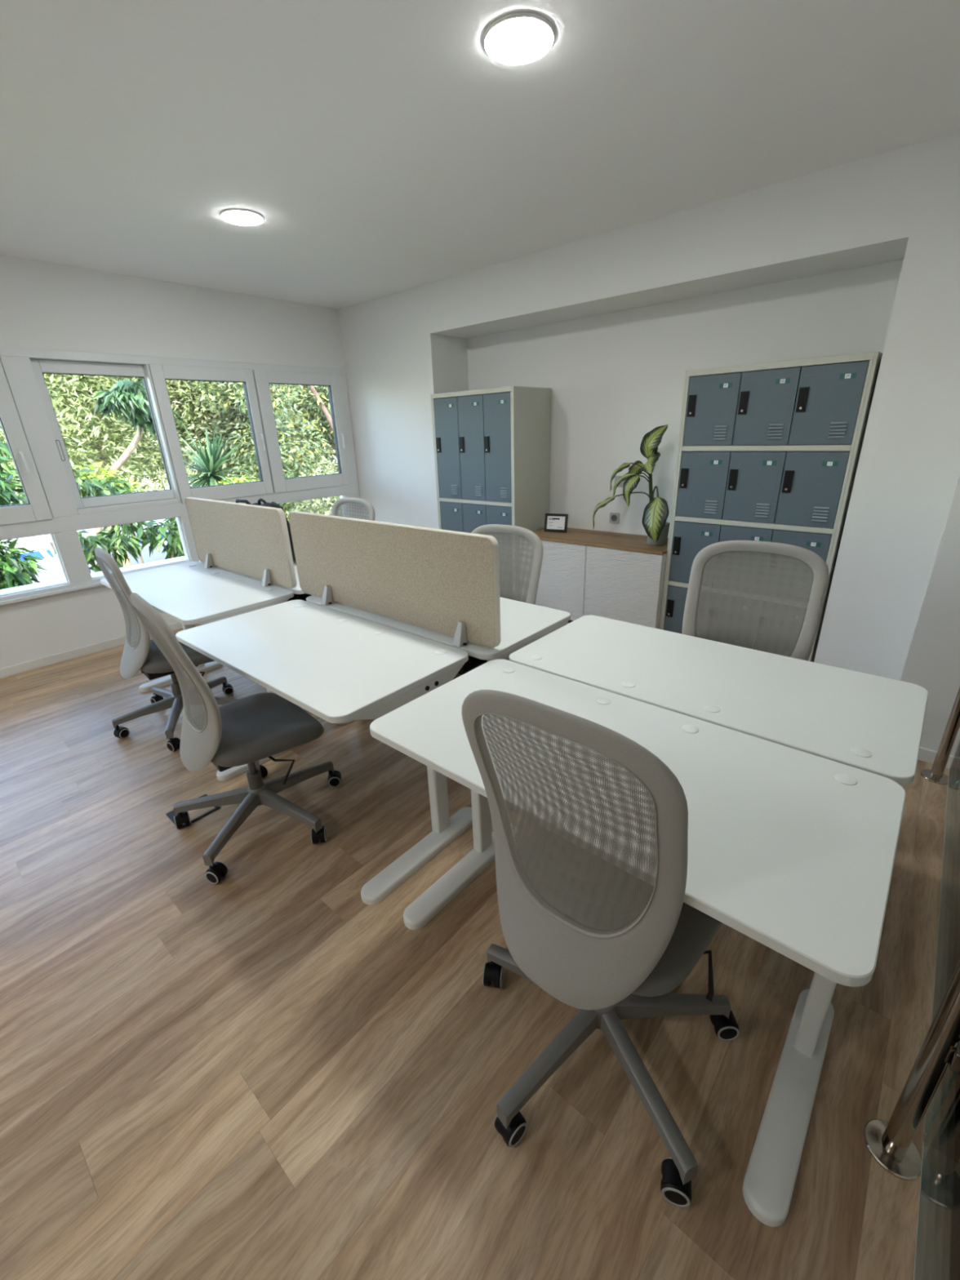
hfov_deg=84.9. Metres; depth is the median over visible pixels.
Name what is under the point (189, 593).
desk
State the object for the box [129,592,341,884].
office chair
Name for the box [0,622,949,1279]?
floor
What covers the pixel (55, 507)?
window
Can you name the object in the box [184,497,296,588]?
screen
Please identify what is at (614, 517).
wall socket
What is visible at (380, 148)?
ceiling
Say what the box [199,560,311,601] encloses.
desk
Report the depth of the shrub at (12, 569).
5.28 m
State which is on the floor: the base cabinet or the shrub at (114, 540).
the base cabinet
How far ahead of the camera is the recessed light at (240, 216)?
2.78 m
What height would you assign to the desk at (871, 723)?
0.733 m
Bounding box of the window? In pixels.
[0,346,360,605]
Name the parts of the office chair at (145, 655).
backrest, arm, arm, arm, seat, arm, arm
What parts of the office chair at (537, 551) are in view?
seat, backrest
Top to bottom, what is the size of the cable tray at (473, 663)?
0.075 m
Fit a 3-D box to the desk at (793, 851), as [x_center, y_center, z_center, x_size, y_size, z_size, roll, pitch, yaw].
[0.330,0.623,1.483,1.206,0.733,0.612,16,28,38]
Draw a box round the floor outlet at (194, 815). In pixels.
[165,794,220,829]
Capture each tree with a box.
[0,373,244,567]
[0,377,182,577]
[185,381,339,521]
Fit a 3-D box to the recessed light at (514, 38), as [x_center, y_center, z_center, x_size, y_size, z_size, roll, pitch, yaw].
[0.119,-1.827,1.600,0.220,0.016,0.220,16,28,38]
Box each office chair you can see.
[94,546,239,751]
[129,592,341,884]
[331,497,374,520]
[453,524,542,679]
[461,689,739,1207]
[681,540,829,661]
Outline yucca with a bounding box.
[154,421,257,488]
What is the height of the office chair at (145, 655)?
1.031 m
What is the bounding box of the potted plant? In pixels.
[592,424,670,545]
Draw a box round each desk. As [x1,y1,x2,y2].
[100,561,305,711]
[175,600,472,905]
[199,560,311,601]
[306,595,570,724]
[369,658,906,1226]
[509,614,928,983]
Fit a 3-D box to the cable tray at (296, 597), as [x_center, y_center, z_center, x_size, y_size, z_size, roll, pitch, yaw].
[-1.411,-0.350,3.336,0.980,0.075,0.150,16,28,38]
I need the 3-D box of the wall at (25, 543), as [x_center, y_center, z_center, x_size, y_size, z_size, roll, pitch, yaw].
[-10.088,-3.438,16.744,0.320,0.800,40.000,16,28,38]
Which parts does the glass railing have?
post, glass panel, post, glass panel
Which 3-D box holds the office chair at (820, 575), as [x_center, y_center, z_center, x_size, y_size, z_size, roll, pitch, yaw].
[0.944,0.224,1.930,0.642,1.098,0.659,12,26,32]
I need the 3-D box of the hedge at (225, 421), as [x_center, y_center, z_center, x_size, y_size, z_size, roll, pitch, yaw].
[-5.254,-5.020,12.842,4.570,6.354,5.045,16,28,38]
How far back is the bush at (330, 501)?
8.94 m
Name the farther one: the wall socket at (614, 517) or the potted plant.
the wall socket at (614, 517)
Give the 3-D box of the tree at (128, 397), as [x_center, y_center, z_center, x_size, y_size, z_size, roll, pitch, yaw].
[-5.456,-1.450,7.284,3.312,3.848,1.493,-3,22,-3]
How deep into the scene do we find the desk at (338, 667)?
1.99 m
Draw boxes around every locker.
[430,386,551,599]
[659,351,882,662]
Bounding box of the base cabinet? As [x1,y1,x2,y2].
[519,527,668,629]
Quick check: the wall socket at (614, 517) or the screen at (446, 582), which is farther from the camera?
the wall socket at (614, 517)
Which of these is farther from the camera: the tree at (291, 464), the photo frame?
the tree at (291, 464)
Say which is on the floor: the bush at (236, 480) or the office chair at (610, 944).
the office chair at (610, 944)
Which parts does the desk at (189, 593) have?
leg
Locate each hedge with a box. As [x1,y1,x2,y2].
[0,374,337,502]
[137,378,337,518]
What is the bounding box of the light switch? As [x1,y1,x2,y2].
[614,475,624,487]
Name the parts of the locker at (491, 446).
handle, door, door, handle, door, door, handle, door, door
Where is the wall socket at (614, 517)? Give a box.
[608,512,619,523]
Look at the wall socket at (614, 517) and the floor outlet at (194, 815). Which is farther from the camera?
the wall socket at (614, 517)
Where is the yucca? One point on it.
(209, 461)
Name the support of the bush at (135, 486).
on the lawn
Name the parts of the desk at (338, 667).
leg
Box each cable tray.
[286,593,311,601]
[457,655,486,675]
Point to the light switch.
(616, 477)
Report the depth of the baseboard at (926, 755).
2.43 m
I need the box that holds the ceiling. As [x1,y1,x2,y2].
[0,0,959,309]
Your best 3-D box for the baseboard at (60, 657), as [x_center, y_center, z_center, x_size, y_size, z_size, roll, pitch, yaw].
[-3.230,0.173,3.821,0.012,0.066,6.054,16,28,38]
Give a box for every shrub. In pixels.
[0,453,48,589]
[18,468,185,573]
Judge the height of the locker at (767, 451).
1.800 m
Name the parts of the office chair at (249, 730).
backrest, arm, arm, arm, seat, height lever, arm, arm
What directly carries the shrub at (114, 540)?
on the lawn
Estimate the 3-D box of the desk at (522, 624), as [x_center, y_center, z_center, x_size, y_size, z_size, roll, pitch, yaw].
[-0.235,0.170,2.667,1.264,0.730,0.599,16,28,38]
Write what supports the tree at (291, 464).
on the lawn
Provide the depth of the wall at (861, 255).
3.13 m
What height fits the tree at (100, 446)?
6.758 m
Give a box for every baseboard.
[0,622,198,678]
[917,746,953,768]
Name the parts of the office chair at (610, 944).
arm, arm, backrest, seat, arm, arm, height lever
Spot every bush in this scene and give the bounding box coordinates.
[72,461,149,564]
[217,474,255,484]
[285,459,342,520]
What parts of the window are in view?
handle, sash, sill, finger pull, sash, sash, handle, sash, handle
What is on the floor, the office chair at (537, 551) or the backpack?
the office chair at (537, 551)
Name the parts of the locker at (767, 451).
handle, handle, handle, door, handle, door, door, number plate, door, number plate, number plate, handle, door, door, handle, door, number plate, handle, door, number plate, door, number plate, handle, door, handle, door, number plate, door, number plate, number plate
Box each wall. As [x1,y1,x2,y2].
[0,254,359,668]
[0,500,324,567]
[337,130,959,680]
[899,475,959,755]
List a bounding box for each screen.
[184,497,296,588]
[288,511,500,648]
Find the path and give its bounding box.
[25,546,178,583]
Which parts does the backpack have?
grab handle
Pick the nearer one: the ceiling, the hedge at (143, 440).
the ceiling
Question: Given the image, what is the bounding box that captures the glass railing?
[863,686,959,1279]
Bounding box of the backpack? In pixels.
[235,497,295,560]
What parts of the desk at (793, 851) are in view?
leg, leg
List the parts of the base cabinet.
door, door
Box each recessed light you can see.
[219,208,263,225]
[482,11,555,65]
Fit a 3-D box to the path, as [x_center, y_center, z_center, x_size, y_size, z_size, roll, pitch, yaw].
[-9.526,-2.424,15.215,2.900,0.020,50.000,16,28,38]
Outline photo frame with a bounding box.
[543,513,568,533]
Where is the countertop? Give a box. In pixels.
[519,527,668,555]
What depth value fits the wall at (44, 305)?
3.89 m
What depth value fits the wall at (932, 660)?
2.29 m
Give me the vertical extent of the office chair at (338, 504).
1.081 m
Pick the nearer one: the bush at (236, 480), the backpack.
the backpack
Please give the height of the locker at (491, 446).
1.800 m
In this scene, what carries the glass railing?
on the floor
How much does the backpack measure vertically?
0.427 m

